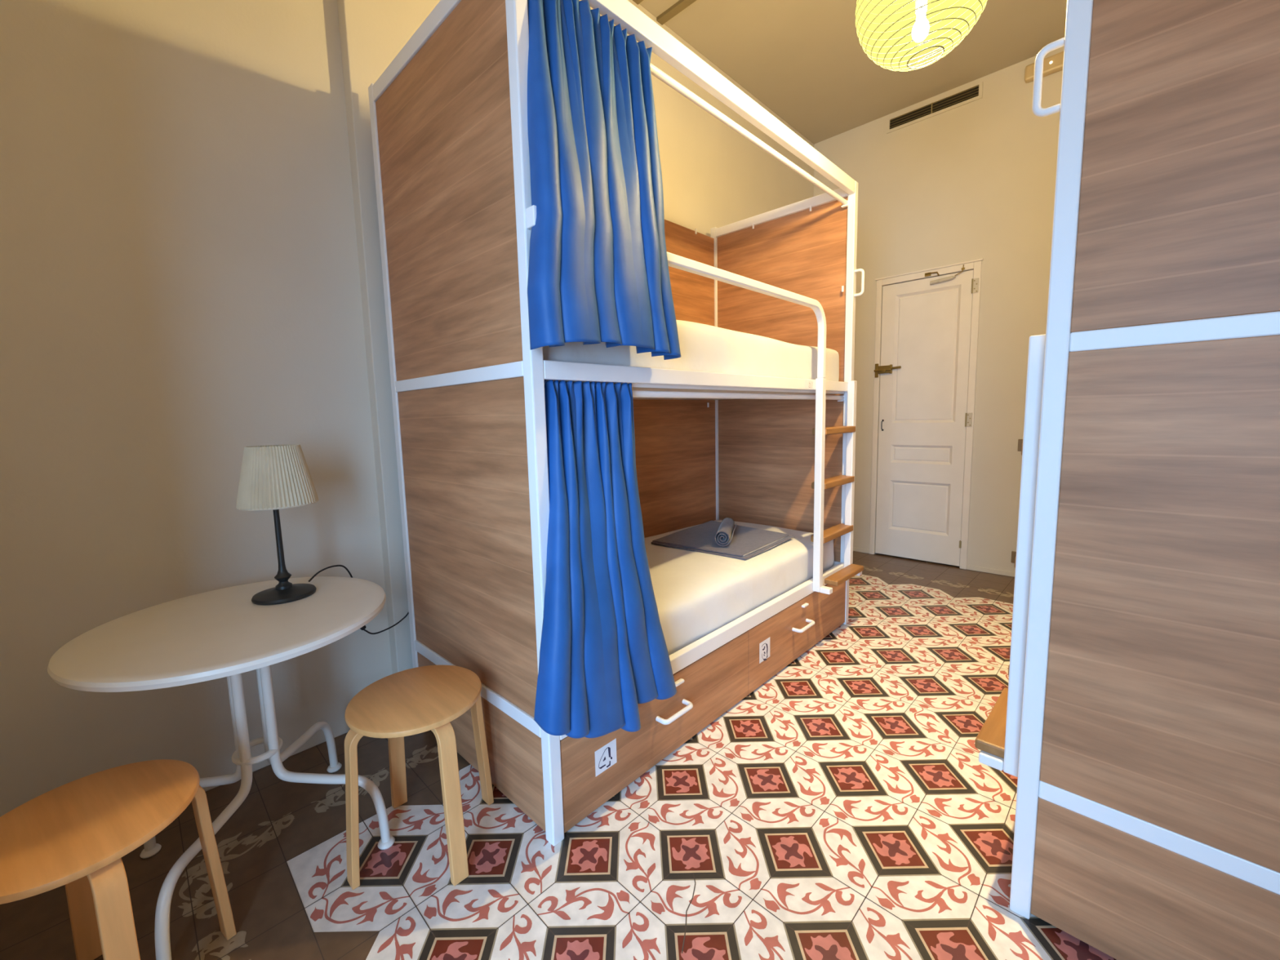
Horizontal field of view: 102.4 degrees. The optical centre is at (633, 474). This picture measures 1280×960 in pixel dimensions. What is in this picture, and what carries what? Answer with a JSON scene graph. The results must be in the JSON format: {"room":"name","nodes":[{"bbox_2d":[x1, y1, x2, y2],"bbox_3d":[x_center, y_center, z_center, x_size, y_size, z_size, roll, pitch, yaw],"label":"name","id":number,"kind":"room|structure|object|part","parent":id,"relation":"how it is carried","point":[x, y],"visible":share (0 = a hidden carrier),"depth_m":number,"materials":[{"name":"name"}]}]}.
{"room":"dormitory","nodes":[
{"label":"dormitory","id":0,"kind":"room"},
{"bbox_2d":[0,0,813,817],"bbox_3d":[-0.357,-0.820,2.715,0.184,3.466,5.609,5,9,44],"label":"wall","id":1,"kind":"structure","parent":0,"point":[191,275],"depth_m":1.63,"materials":[{"name":"beige paint"}]},
{"bbox_2d":[632,0,643,4],"bbox_3d":[1.064,-2.489,1.788,2.940,0.012,0.043,5,9,44],"label":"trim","id":2,"kind":"structure","parent":1,"relation":"attached to","point":[637,2],"depth_m":2.80,"materials":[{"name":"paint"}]},
{"bbox_2d":[656,0,696,25],"bbox_3d":[1.203,-2.506,1.930,2.940,0.018,0.048,5,9,44],"label":"trim","id":3,"kind":"structure","parent":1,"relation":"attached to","point":[681,5],"depth_m":2.87,"materials":[{"name":"paint"}]},
{"bbox_2d":[0,551,1116,959],"bbox_3d":[0.786,1.054,1.845,3.218,0.122,5.589,5,9,44],"label":"floor","id":4,"kind":"structure","parent":0,"point":[846,807],"depth_m":1.46,"materials":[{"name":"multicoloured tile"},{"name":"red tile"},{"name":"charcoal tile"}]},
{"bbox_2d":[0,759,236,959],"bbox_3d":[-1.093,0.904,1.052,0.356,0.449,0.356,-2,6,-4],"label":"round stool","id":5,"kind":"object","parent":4,"relation":"on","point":[76,834],"visible":1,"depth_m":1.02,"materials":[{"name":"brown wood"}]},
{"bbox_3d":[-1.210,0.911,1.133,0.133,0.424,0.043,3,8,34],"label":"leg","id":6,"kind":"part","parent":5,"relation":"part of","materials":[{"name":"brown wood"}]},
{"bbox_3d":[-1.099,0.693,1.028,0.356,0.022,0.356,3,8,34],"label":"seat","id":7,"kind":"part","parent":5,"relation":"part of","materials":[{"name":"brown wood"}]},
{"bbox_3d":[-0.976,0.923,0.975,0.133,0.424,0.043,3,8,34],"label":"leg","id":8,"kind":"part","parent":5,"relation":"part of","materials":[{"name":"brown wood"}]},
{"bbox_3d":[-1.014,0.901,1.170,0.043,0.424,0.133,3,8,34],"label":"leg","id":9,"kind":"part","parent":5,"relation":"part of","materials":[{"name":"brown wood"}]},
{"bbox_2d":[47,576,395,959],"bbox_3d":[-1.062,0.733,1.448,0.710,0.698,0.710,5,9,44],"label":"side table","id":10,"kind":"object","parent":4,"relation":"on","point":[221,633],"visible":0.9,"depth_m":1.33,"materials":[{"name":"white metal"}]},
{"bbox_3d":[-1.253,0.742,1.446,0.316,0.671,0.025,-2,6,-1],"label":"leg","id":11,"kind":"part","parent":10,"relation":"part of","materials":[{"name":"white metal"}]},
{"bbox_3d":[-1.059,0.758,1.258,0.025,0.671,0.316,-2,6,-1],"label":"leg","id":12,"kind":"part","parent":10,"relation":"part of","materials":[{"name":"white metal"}]},
{"bbox_3d":[-1.065,0.715,1.638,0.025,0.671,0.316,-2,6,-1],"label":"leg","id":13,"kind":"part","parent":10,"relation":"part of","materials":[{"name":"white metal"}]},
{"bbox_2d":[235,444,408,634],"bbox_3d":[-0.941,0.245,1.769,0.202,0.718,0.690,2,7,27],"label":"table lamp","id":14,"kind":"object","parent":10,"relation":"on","point":[274,477],"visible":0.93,"depth_m":1.48,"materials":[{"name":"white fabric"}]},
{"bbox_3d":[-1.057,0.002,1.522,0.202,0.173,0.202,5,9,44],"label":"lamp shade","id":15,"kind":"part","parent":14,"relation":"part of","materials":[{"name":"white fabric"}]},
{"bbox_3d":[-1.062,0.211,1.544,0.044,0.265,0.044,5,9,44],"label":"stem","id":16,"kind":"part","parent":14,"relation":"part of","materials":[{"name":"black metal"}]},
{"bbox_3d":[-0.949,0.440,1.903,0.048,0.302,0.506,1,7,22],"label":"power cord","id":17,"kind":"part","parent":14,"relation":"part of","materials":[{"name":"black rubber"}]},
{"bbox_3d":[-0.871,0.732,1.451,0.316,0.671,0.025,-2,6,-1],"label":"leg","id":18,"kind":"part","parent":10,"relation":"part of","materials":[{"name":"white metal"}]},
{"bbox_2d":[344,665,493,889],"bbox_3d":[-0.610,0.843,1.483,0.356,0.449,0.356,-2,6,-1],"label":"round stool","id":19,"kind":"object","parent":4,"relation":"on","point":[397,705],"visible":1,"depth_m":1.37,"materials":[{"name":"brown wood"}]},
{"bbox_3d":[-0.709,0.870,1.383,0.043,0.424,0.133,5,9,44],"label":"leg","id":20,"kind":"part","parent":19,"relation":"part of","materials":[{"name":"brown wood"}]},
{"bbox_3d":[-0.712,0.847,1.582,0.133,0.424,0.043,5,9,44],"label":"leg","id":21,"kind":"part","parent":19,"relation":"part of","materials":[{"name":"brown wood"}]},
{"bbox_3d":[-0.616,0.632,1.459,0.356,0.022,0.356,5,9,44],"label":"seat","id":22,"kind":"part","parent":19,"relation":"part of","materials":[{"name":"brown wood"}]},
{"bbox_3d":[-0.508,0.864,1.386,0.133,0.424,0.043,5,9,44],"label":"leg","id":23,"kind":"part","parent":19,"relation":"part of","materials":[{"name":"brown wood"}]},
{"bbox_3d":[-0.512,0.842,1.585,0.043,0.424,0.133,5,9,44],"label":"leg","id":24,"kind":"part","parent":19,"relation":"part of","materials":[{"name":"brown wood"}]},
{"bbox_2d":[368,0,864,846],"bbox_3d":[0.182,-0.257,2.365,1.017,2.400,2.110,5,9,44],"label":"bunk bed","id":25,"kind":"object","parent":4,"relation":"on","point":[456,215],"visible":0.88,"depth_m":1.75,"materials":[{"name":"brown wood"}]},
{"bbox_3d":[-0.888,-0.185,1.967,0.040,2.400,0.040,5,9,44],"label":"bed post","id":26,"kind":"part","parent":25,"relation":"part of","materials":[{"name":"white metal"}]},
{"bbox_3d":[-0.604,-1.313,1.530,0.837,0.051,0.034,5,9,44],"label":"rail","id":27,"kind":"part","parent":25,"relation":"part of","materials":[{"name":"white metal"}]},
{"bbox_3d":[-0.592,-0.805,1.586,0.837,0.971,0.017,5,9,44],"label":"panel","id":28,"kind":"part","parent":25,"relation":"part of","materials":[{"name":"brown wood"}]},
{"bbox_3d":[-0.579,-0.303,1.644,0.837,0.040,0.034,5,9,44],"label":"rail","id":29,"kind":"part","parent":25,"relation":"part of","materials":[{"name":"white metal"}]},
{"bbox_3d":[-0.567,0.199,1.700,0.837,0.969,0.017,5,9,44],"label":"panel","id":30,"kind":"part","parent":25,"relation":"part of","materials":[{"name":"brown wood"}]},
{"bbox_3d":[-0.553,0.701,1.758,0.837,0.043,0.034,5,9,44],"label":"rail","id":31,"kind":"part","parent":25,"relation":"part of","materials":[{"name":"white metal"}]},
{"bbox_3d":[-0.550,0.871,1.776,0.837,0.300,0.017,5,9,44],"label":"panel","id":32,"kind":"part","parent":25,"relation":"part of","materials":[{"name":"brown wood"}]},
{"bbox_3d":[-0.258,-0.132,1.359,0.040,2.400,0.040,5,9,44],"label":"bed post","id":33,"kind":"part","parent":25,"relation":"part of","materials":[{"name":"white metal"}]},
{"bbox_2d":[527,0,680,359],"bbox_3d":[-0.078,-0.804,1.403,0.166,0.947,0.532,5,9,44],"label":"curtain","id":34,"kind":"object","parent":25,"relation":"hanging from","point":[598,272],"visible":1,"depth_m":1.36,"materials":[{"name":"blue fabric"}]},
{"bbox_2d":[533,379,676,738],"bbox_3d":[-0.083,0.254,1.502,0.151,1.047,0.533,5,9,44],"label":"curtain","id":35,"kind":"object","parent":25,"relation":"hanging from","point":[604,654],"visible":0.99,"depth_m":1.47,"materials":[{"name":"blue fabric"}]},
{"bbox_3d":[-0.115,0.832,2.085,0.716,0.286,0.997,5,9,44],"label":"drawer","id":36,"kind":"part","parent":25,"relation":"part of","materials":[{"name":"brown wood"}]},
{"bbox_3d":[0.148,0.836,1.808,0.050,0.017,0.161,5,9,44],"label":"drawer handle","id":37,"kind":"part","parent":25,"relation":"part of","materials":[{"name":"white metal"}]},
{"bbox_3d":[-0.159,0.076,2.745,0.016,0.966,2.030,5,9,44],"label":"panel","id":38,"kind":"part","parent":25,"relation":"part of","materials":[{"name":"brown wood"}]},
{"bbox_3d":[-0.185,-0.928,2.631,0.016,0.968,2.030,5,9,44],"label":"panel","id":39,"kind":"part","parent":25,"relation":"part of","materials":[{"name":"brown wood"}]},
{"bbox_2d":[542,320,839,381],"bbox_3d":[0.149,-0.501,2.368,0.837,0.236,1.995,5,9,44],"label":"mattress","id":40,"kind":"object","parent":25,"relation":"on","point":[703,347],"visible":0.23,"depth_m":1.95,"materials":[{"name":"white fabric"}]},
{"bbox_3d":[0.461,-0.374,2.078,0.032,0.050,2.030,5,9,44],"label":"rail","id":41,"kind":"part","parent":25,"relation":"part of","materials":[{"name":"white metal"}]},
{"bbox_3d":[0.486,0.628,2.191,0.032,0.057,2.030,5,9,44],"label":"rail","id":42,"kind":"part","parent":25,"relation":"part of","materials":[{"name":"white metal"}]},
{"bbox_3d":[0.551,-0.389,3.441,0.040,2.400,0.040,5,9,44],"label":"bed post","id":43,"kind":"part","parent":25,"relation":"part of","materials":[{"name":"white metal"}]},
{"bbox_3d":[0.435,-1.394,1.962,0.032,0.062,2.030,5,9,44],"label":"rail","id":44,"kind":"part","parent":25,"relation":"part of","materials":[{"name":"white metal"}]},
{"bbox_3d":[0.441,-0.320,2.104,0.022,0.023,2.026,5,9,44],"label":"curtain rod","id":45,"kind":"part","parent":25,"relation":"part of","materials":[{"name":"white metal"}]},
{"bbox_2d":[644,520,834,655],"bbox_3d":[0.172,0.502,2.484,0.831,0.223,1.995,5,9,44],"label":"mattress","id":46,"kind":"object","parent":25,"relation":"on","point":[697,594],"visible":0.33,"depth_m":2.24,"materials":[{"name":"white fabric"}]},
{"bbox_2d":[651,520,793,559],"bbox_3d":[0.484,0.342,2.765,0.604,0.020,0.620,5,9,44],"label":"blanket","id":47,"kind":"object","parent":46,"relation":"on","point":[746,542],"visible":0.92,"depth_m":2.67,"materials":[{"name":"grey fabric"}]},
{"bbox_2d":[715,517,736,546],"bbox_3d":[0.485,0.297,2.693,0.084,0.078,0.361,0,7,15],"label":"rolled towel","id":48,"kind":"object","parent":47,"relation":"on","point":[723,537],"visible":1,"depth_m":2.58,"materials":[{"name":"grey fabric"}]},
{"bbox_3d":[0.345,-0.558,1.893,0.033,0.352,1.632,5,9,44],"label":"guard rail","id":49,"kind":"part","parent":25,"relation":"part of","materials":[{"name":"white metal"}]},
{"bbox_3d":[0.415,-1.328,1.990,0.022,0.023,2.026,5,9,44],"label":"curtain rod","id":50,"kind":"part","parent":25,"relation":"part of","materials":[{"name":"white metal"}]},
{"bbox_3d":[0.878,-0.006,3.181,0.837,0.969,0.017,5,9,44],"label":"panel","id":51,"kind":"part","parent":25,"relation":"part of","materials":[{"name":"brown wood"}]},
{"bbox_3d":[0.835,-1.517,3.004,0.837,0.051,0.034,5,9,44],"label":"rail","id":52,"kind":"part","parent":25,"relation":"part of","materials":[{"name":"white metal"}]},
{"bbox_3d":[0.853,-1.010,3.067,0.837,0.971,0.017,5,9,44],"label":"panel","id":53,"kind":"part","parent":25,"relation":"part of","materials":[{"name":"brown wood"}]},
{"bbox_3d":[0.590,0.732,2.807,0.716,0.286,1.024,5,9,44],"label":"drawer","id":54,"kind":"part","parent":25,"relation":"part of","materials":[{"name":"brown wood"}]},
{"bbox_3d":[0.832,0.739,2.508,0.050,0.017,0.161,5,9,44],"label":"drawer handle","id":55,"kind":"part","parent":25,"relation":"part of","materials":[{"name":"white metal"}]},
{"bbox_3d":[0.886,0.497,3.232,0.837,0.043,0.034,5,9,44],"label":"rail","id":56,"kind":"part","parent":25,"relation":"part of","materials":[{"name":"white metal"}]},
{"bbox_3d":[1.181,-0.336,2.833,0.040,2.400,0.040,5,9,44],"label":"bed post","id":57,"kind":"part","parent":25,"relation":"part of","materials":[{"name":"white metal"}]},
{"bbox_3d":[1.195,-1.016,2.725,0.052,0.140,0.015,5,9,44],"label":"grab handle","id":58,"kind":"part","parent":25,"relation":"part of","materials":[{"name":"white metal"}]},
{"bbox_2d":[974,0,1279,959],"bbox_3d":[1.922,-0.209,1.556,2.110,2.400,1.017,-8,9,-44],"label":"bunk bed","id":59,"kind":"object","parent":4,"relation":"on","point":[1136,721],"visible":1,"depth_m":1.00,"materials":[{"name":"brown wood"}]},
{"bbox_3d":[0.863,-0.820,1.069,0.015,0.140,0.052,-8,9,-44],"label":"grab handle","id":60,"kind":"part","parent":59,"relation":"part of","materials":[{"name":"white metal"}]},
{"bbox_3d":[0.911,-0.134,1.116,0.040,2.400,0.040,-8,9,-44],"label":"bed post","id":61,"kind":"part","parent":59,"relation":"part of","materials":[{"name":"white metal"}]},
{"bbox_3d":[1.240,0.923,0.917,0.017,0.300,0.837,-8,9,-44],"label":"panel","id":62,"kind":"part","parent":59,"relation":"part of","materials":[{"name":"brown wood"}]},
{"bbox_3d":[1.241,0.753,0.903,0.034,0.043,0.837,-8,9,-44],"label":"rail","id":63,"kind":"part","parent":59,"relation":"part of","materials":[{"name":"white metal"}]},
{"bbox_3d":[1.223,0.251,0.841,0.017,0.969,0.837,-8,9,-44],"label":"panel","id":64,"kind":"part","parent":59,"relation":"part of","materials":[{"name":"brown wood"}]},
{"bbox_3d":[1.216,-0.251,0.789,0.034,0.040,0.837,-8,9,-44],"label":"rail","id":65,"kind":"part","parent":59,"relation":"part of","materials":[{"name":"white metal"}]},
{"bbox_3d":[1.198,-0.753,0.727,0.017,0.971,0.837,-8,9,-44],"label":"panel","id":66,"kind":"part","parent":59,"relation":"part of","materials":[{"name":"brown wood"}]},
{"bbox_2d":[639,0,1066,144],"bbox_3d":[0.708,-2.510,1.463,3.204,0.120,5.639,5,9,44],"label":"ceiling","id":67,"kind":"structure","parent":0,"point":[806,61],"depth_m":3.26,"materials":[{"name":"paint"}]},
{"bbox_2d":[854,0,987,71],"bbox_3d":[0.901,-1.894,1.585,0.387,1.138,0.388,5,9,44],"label":"paper lantern","id":68,"kind":"object","parent":67,"relation":"hanging from","point":[895,35],"visible":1,"depth_m":1.58,"materials":[{"name":"paper"}]},
{"bbox_2d":[813,45,1064,572],"bbox_3d":[2.650,-0.998,3.609,3.204,3.466,0.120,5,9,44],"label":"wall","id":69,"kind":"structure","parent":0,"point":[975,180],"depth_m":3.69,"materials":[{"name":"beige paint"}]},
{"bbox_2d":[869,257,983,569],"bbox_3d":[2.236,-0.423,4.009,0.729,2.256,0.100,5,9,44],"label":"door","id":70,"kind":"structure","parent":69,"relation":"attached to","point":[927,369],"depth_m":3.99,"materials":[{"name":"paint"}]},
{"bbox_3d":[2.281,-1.476,3.782,0.257,0.074,0.027,5,9,44],"label":"closer arm","id":71,"kind":"part","parent":70,"relation":"part of","materials":[{"name":"gold metal"}]},
{"bbox_2d":[853,546,1014,577],"bbox_3d":[2.672,0.715,3.735,2.940,0.035,0.008,5,9,44],"label":"baseboard","id":72,"kind":"structure","parent":69,"relation":"attached to","point":[856,549],"depth_m":3.81,"materials":[{"name":"beige paint"}]},
{"bbox_2d":[886,81,982,133],"bbox_3d":[2.173,-2.659,3.750,0.620,0.102,0.014,5,9,44],"label":"ventilation grille","id":73,"kind":"object","parent":69,"relation":"attached to","point":[975,92],"visible":1,"depth_m":3.73,"materials":[{"name":"metal"}]},
{"bbox_2d":[1010,551,1016,563],"bbox_3d":[2.735,0.594,3.652,0.090,0.084,0.014,5,9,44],"label":"wall socket","id":74,"kind":"object","parent":69,"relation":"attached to","point":[1013,553],"visible":0.34,"depth_m":3.67,"materials":[{"name":"brown plastic"}]},
{"bbox_2d":[1017,439,1022,451],"bbox_3d":[2.715,-0.200,3.562,0.090,0.084,0.014,5,9,44],"label":"light switch","id":75,"kind":"object","parent":69,"relation":"attached to","point":[1020,441],"visible":0.35,"depth_m":3.58,"materials":[{"name":"brown plastic"}]},
{"bbox_2d":[1024,51,1063,83],"bbox_3d":[2.649,-2.596,3.263,0.270,0.095,0.060,5,9,44],"label":"emergency light","id":76,"kind":"object","parent":69,"relation":"attached to","point":[1053,64],"visible":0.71,"depth_m":3.26,"materials":[{"name":"white plastic"}]}
]}

